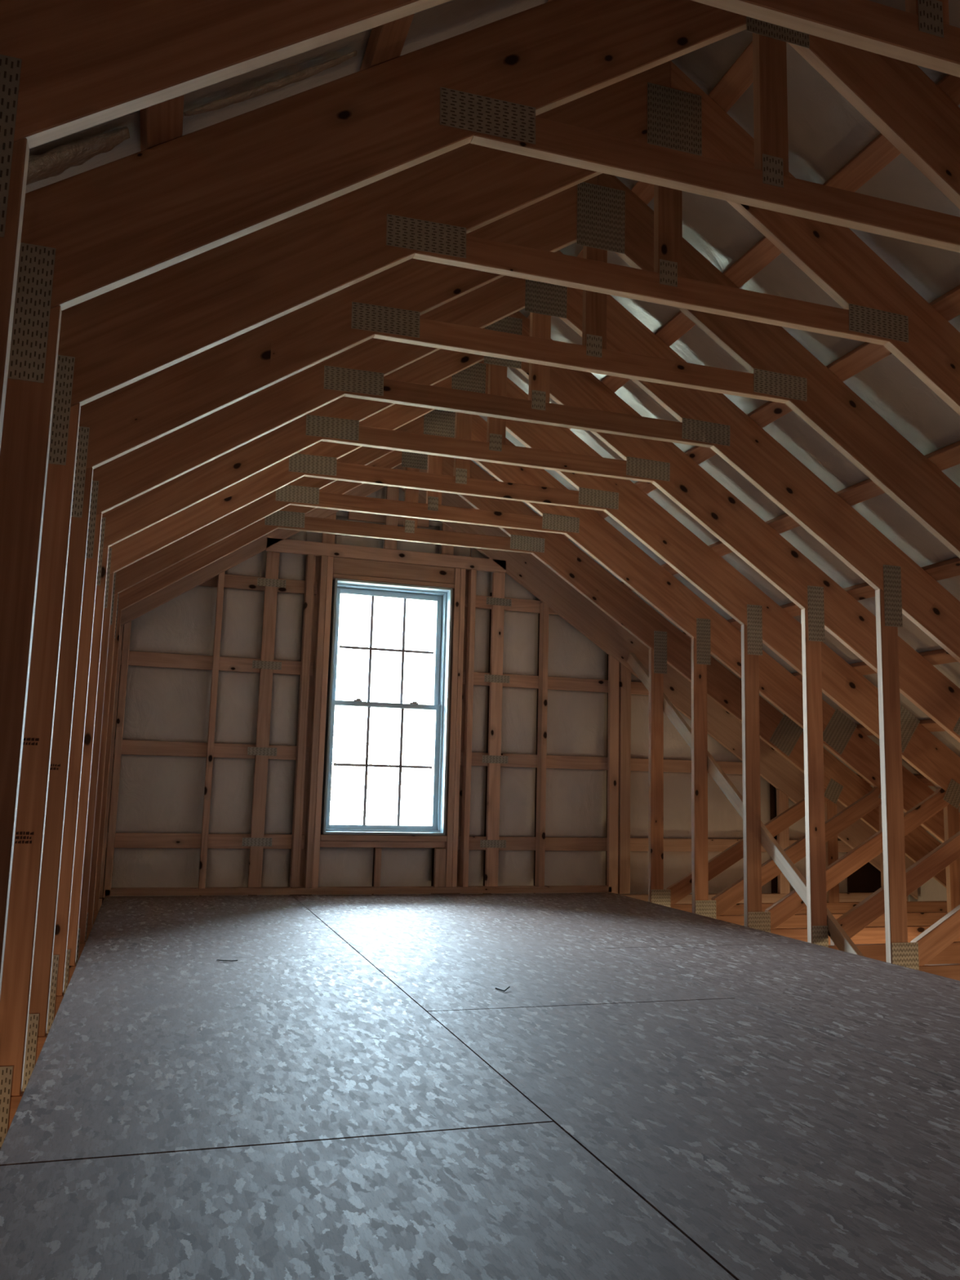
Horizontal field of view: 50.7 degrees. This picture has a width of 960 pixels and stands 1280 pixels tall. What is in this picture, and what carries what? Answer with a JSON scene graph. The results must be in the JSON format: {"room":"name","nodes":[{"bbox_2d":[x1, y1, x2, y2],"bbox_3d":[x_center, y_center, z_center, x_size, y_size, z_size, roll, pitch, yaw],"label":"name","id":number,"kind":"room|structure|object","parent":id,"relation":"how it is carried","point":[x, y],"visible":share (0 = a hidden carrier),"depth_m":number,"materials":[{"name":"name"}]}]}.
{"room":"unfinished attic","nodes":[
{"label":"unfinished attic","id":0,"kind":"room"},
{"bbox_2d":[0,893,959,1279],"bbox_3d":[0.570,1.252,3.094,3.600,0.019,8.470,4,-9,-17],"label":"floor","id":1,"kind":"structure","parent":0,"point":[653,1091],"depth_m":2.51,"materials":[{"name":"grey wood"}]},
{"bbox_2d":[216,959,237,961],"bbox_3d":[-1.087,1.375,4.345,0.090,0.006,0.029,2,-8,-4],"label":"wood sliver","id":2,"kind":"object","parent":1,"relation":"on","point":[216,959],"visible":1,"depth_m":4.33,"materials":[{"name":"black wood"}]},
{"bbox_2d":[494,986,510,991],"bbox_3d":[0.093,1.336,3.885,0.042,0.014,0.069,6,-9,-30],"label":"nail","id":3,"kind":"object","parent":1,"relation":"on","point":[508,986],"visible":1,"depth_m":3.87,"materials":[{"name":"black metal"}]},
{"bbox_3d":[1.168,-0.500,1.564,9.200,3.540,0.040,4,-9,-17],"label":"truss","id":4,"kind":"object","parent":1,"relation":"on","visible":0},
{"bbox_2d":[492,74,959,481],"bbox_3d":[1.504,-1.698,2.856,0.090,0.075,10.747,4,-9,-17],"label":"roof purlin","id":5,"kind":"structure","parent":4,"relation":"on","point":[880,152],"depth_m":3.56,"materials":[{"name":"brown wood"}]},
{"bbox_2d":[25,0,959,844],"bbox_3d":[0.882,-0.618,2.510,9.800,3.312,11.047,4,-9,-17],"label":"ceiling","id":6,"kind":"structure","parent":0,"point":[825,131],"depth_m":4.05,"materials":[{"name":"plastic"}]},
{"bbox_2d":[97,463,917,910],"bbox_3d":[-0.742,1.566,7.217,9.800,6.363,0.185,4,-9,-17],"label":"wall","id":7,"kind":"structure","parent":0,"point":[216,763],"depth_m":7.38,"materials":[{"name":"brown wood"}]},
{"bbox_2d":[320,577,452,835],"bbox_3d":[-0.679,0.495,7.395,0.880,1.812,0.221,4,-9,-17],"label":"window","id":8,"kind":"structure","parent":7,"relation":"in","point":[442,597],"depth_m":7.42,"materials":[{"name":"white plastic"}]},
{"bbox_2d":[907,877,946,901],"bbox_3d":[0.799,2.521,2.060,9.800,3.290,10.847,4,-9,-17],"label":"wall","id":9,"kind":"structure","parent":0,"point":[932,890],"depth_m":8.37,"materials":[{"name":"wood"}]},
{"bbox_2d":[0,0,959,996],"bbox_3d":[0.798,-0.343,2.716,9.200,3.544,0.040,4,-9,-17],"label":"truss","id":10,"kind":"object","parent":9,"relation":"on","point":[89,234],"visible":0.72,"depth_m":2.49,"materials":[{"name":"brown wood"}]},
{"bbox_2d":[0,60,959,1149],"bbox_3d":[0.613,-0.267,3.292,9.200,3.540,0.040,4,-9,-17],"label":"truss","id":11,"kind":"object","parent":9,"relation":"on","point":[110,341],"visible":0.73,"depth_m":3.13,"materials":[{"name":"brown wood"}]},
{"bbox_2d":[0,0,959,451],"bbox_3d":[0.983,-0.423,2.140,9.200,3.539,0.040,4,-9,-17],"label":"truss","id":12,"kind":"object","parent":9,"relation":"on","point":[68,67],"visible":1,"depth_m":1.71,"materials":[{"name":"brown wood"}]},
{"bbox_2d":[22,173,959,1091],"bbox_3d":[0.427,-0.187,3.868,9.200,3.544,0.040,4,-9,-17],"label":"truss","id":13,"kind":"object","parent":9,"relation":"on","point":[600,214],"visible":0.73,"depth_m":3.84,"materials":[{"name":"brown wood"}]},
{"bbox_2d":[506,40,786,367],"bbox_3d":[1.104,-2.010,2.769,0.090,0.075,10.747,4,-9,-17],"label":"roof purlin","id":14,"kind":"structure","parent":13,"relation":"on","point":[738,78],"depth_m":3.48,"materials":[{"name":"brown wood"}]},
{"bbox_2d":[561,284,959,538],"bbox_3d":[1.974,-1.333,2.958,0.090,0.075,10.747,4,-9,-17],"label":"roof purlin","id":15,"kind":"structure","parent":13,"relation":"on","point":[948,304],"depth_m":4.26,"materials":[{"name":"brown wood"}]},
{"bbox_2d":[621,440,959,591],"bbox_3d":[2.444,-0.967,3.060,0.090,0.075,10.747,4,-9,-17],"label":"roof purlin","id":16,"kind":"structure","parent":13,"relation":"on","point":[948,456],"depth_m":4.90,"materials":[{"name":"brown wood"}]},
{"bbox_2d":[683,557,959,639],"bbox_3d":[2.914,-0.601,3.161,0.090,0.075,10.747,4,-9,-17],"label":"roof purlin","id":17,"kind":"structure","parent":13,"relation":"on","point":[949,568],"depth_m":5.53,"materials":[{"name":"brown wood"}]},
{"bbox_2d":[791,648,958,682],"bbox_3d":[3.384,-0.236,3.263,0.090,0.075,10.747,4,-9,-17],"label":"roof purlin","id":18,"kind":"structure","parent":13,"relation":"on","point":[940,656],"depth_m":5.76,"materials":[{"name":"brown wood"}]},
{"bbox_2d":[857,774,935,786],"bbox_3d":[4.323,0.496,3.467,0.090,0.075,10.747,4,-9,-17],"label":"roof purlin","id":19,"kind":"structure","parent":13,"relation":"on","point":[922,778],"depth_m":7.12,"materials":[{"name":"brown wood"}]},
{"bbox_2d":[856,719,946,735],"bbox_3d":[3.853,0.130,3.365,0.090,0.075,10.747,4,-9,-17],"label":"roof purlin","id":20,"kind":"structure","parent":13,"relation":"on","point":[930,725],"depth_m":6.43,"materials":[{"name":"brown wood"}]},
{"bbox_2d":[46,250,959,1033],"bbox_3d":[0.242,-0.112,4.444,9.200,3.539,0.040,4,-9,-17],"label":"truss","id":21,"kind":"object","parent":9,"relation":"on","point":[707,419],"visible":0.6,"depth_m":4.67,"materials":[{"name":"brown wood"}]},
{"bbox_2d":[360,13,413,71],"bbox_3d":[-0.169,-1.485,2.289,0.090,0.075,10.747,4,-9,-17],"label":"roof purlin","id":22,"kind":"structure","parent":21,"relation":"on","point":[386,42],"depth_m":2.45,"materials":[{"name":"brown wood"}]},
{"bbox_2d":[63,311,959,993],"bbox_3d":[0.057,-0.032,5.020,9.200,3.545,0.040,4,-9,-17],"label":"truss","id":23,"kind":"object","parent":9,"relation":"on","point":[824,603],"visible":0.48,"depth_m":5.37,"materials":[{"name":"brown wood"}]},
{"bbox_2d":[75,360,959,964],"bbox_3d":[-0.128,0.045,5.596,9.200,3.543,0.040,4,-9,-17],"label":"truss","id":24,"kind":"object","parent":9,"relation":"on","point":[762,620],"visible":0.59,"depth_m":6.00,"materials":[{"name":"brown wood"}]},
{"bbox_2d":[139,94,184,151],"bbox_3d":[-0.657,-1.187,2.092,0.090,0.075,10.747,4,-9,-17],"label":"roof purlin","id":25,"kind":"structure","parent":24,"relation":"on","point":[162,122],"depth_m":2.25,"materials":[{"name":"brown wood"}]},
{"bbox_2d":[626,652,863,956],"bbox_3d":[1.556,0.902,6.495,0.034,1.967,2.737,4,-9,-17],"label":"diagonal brace","id":26,"kind":"object","parent":24,"relation":"attached to","point":[837,934],"visible":0.58,"depth_m":6.01,"materials":[{"name":"brown wood"}]},
{"bbox_2d":[92,450,946,924],"bbox_3d":[-0.499,0.202,6.748,9.200,3.545,0.040,4,-9,-17],"label":"truss","id":27,"kind":"object","parent":9,"relation":"on","point":[666,644],"visible":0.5,"depth_m":7.21,"materials":[{"name":"brown wood"}]},
{"bbox_2d":[84,408,959,942],"bbox_3d":[-0.314,0.123,6.172,9.200,3.544,0.040,4,-9,-17],"label":"truss","id":28,"kind":"object","parent":9,"relation":"on","point":[709,633],"visible":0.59,"depth_m":6.59,"materials":[{"name":"brown wood"}]},
{"label":"outside","id":29,"kind":"structure","parent":0,"visible":0},
{"bbox_2d":[329,814,431,826],"bbox_3d":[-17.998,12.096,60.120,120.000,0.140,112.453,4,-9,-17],"label":"ground","id":30,"kind":"structure","parent":29,"point":[384,820],"depth_m":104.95,"materials":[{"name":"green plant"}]},
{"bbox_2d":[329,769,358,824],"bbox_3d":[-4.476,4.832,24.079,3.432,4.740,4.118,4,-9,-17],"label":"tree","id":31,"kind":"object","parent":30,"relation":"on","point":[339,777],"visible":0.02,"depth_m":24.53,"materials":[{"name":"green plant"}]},
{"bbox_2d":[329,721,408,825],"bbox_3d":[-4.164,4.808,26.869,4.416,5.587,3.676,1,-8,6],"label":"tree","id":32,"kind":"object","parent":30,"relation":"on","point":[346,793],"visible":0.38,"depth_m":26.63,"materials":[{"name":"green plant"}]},
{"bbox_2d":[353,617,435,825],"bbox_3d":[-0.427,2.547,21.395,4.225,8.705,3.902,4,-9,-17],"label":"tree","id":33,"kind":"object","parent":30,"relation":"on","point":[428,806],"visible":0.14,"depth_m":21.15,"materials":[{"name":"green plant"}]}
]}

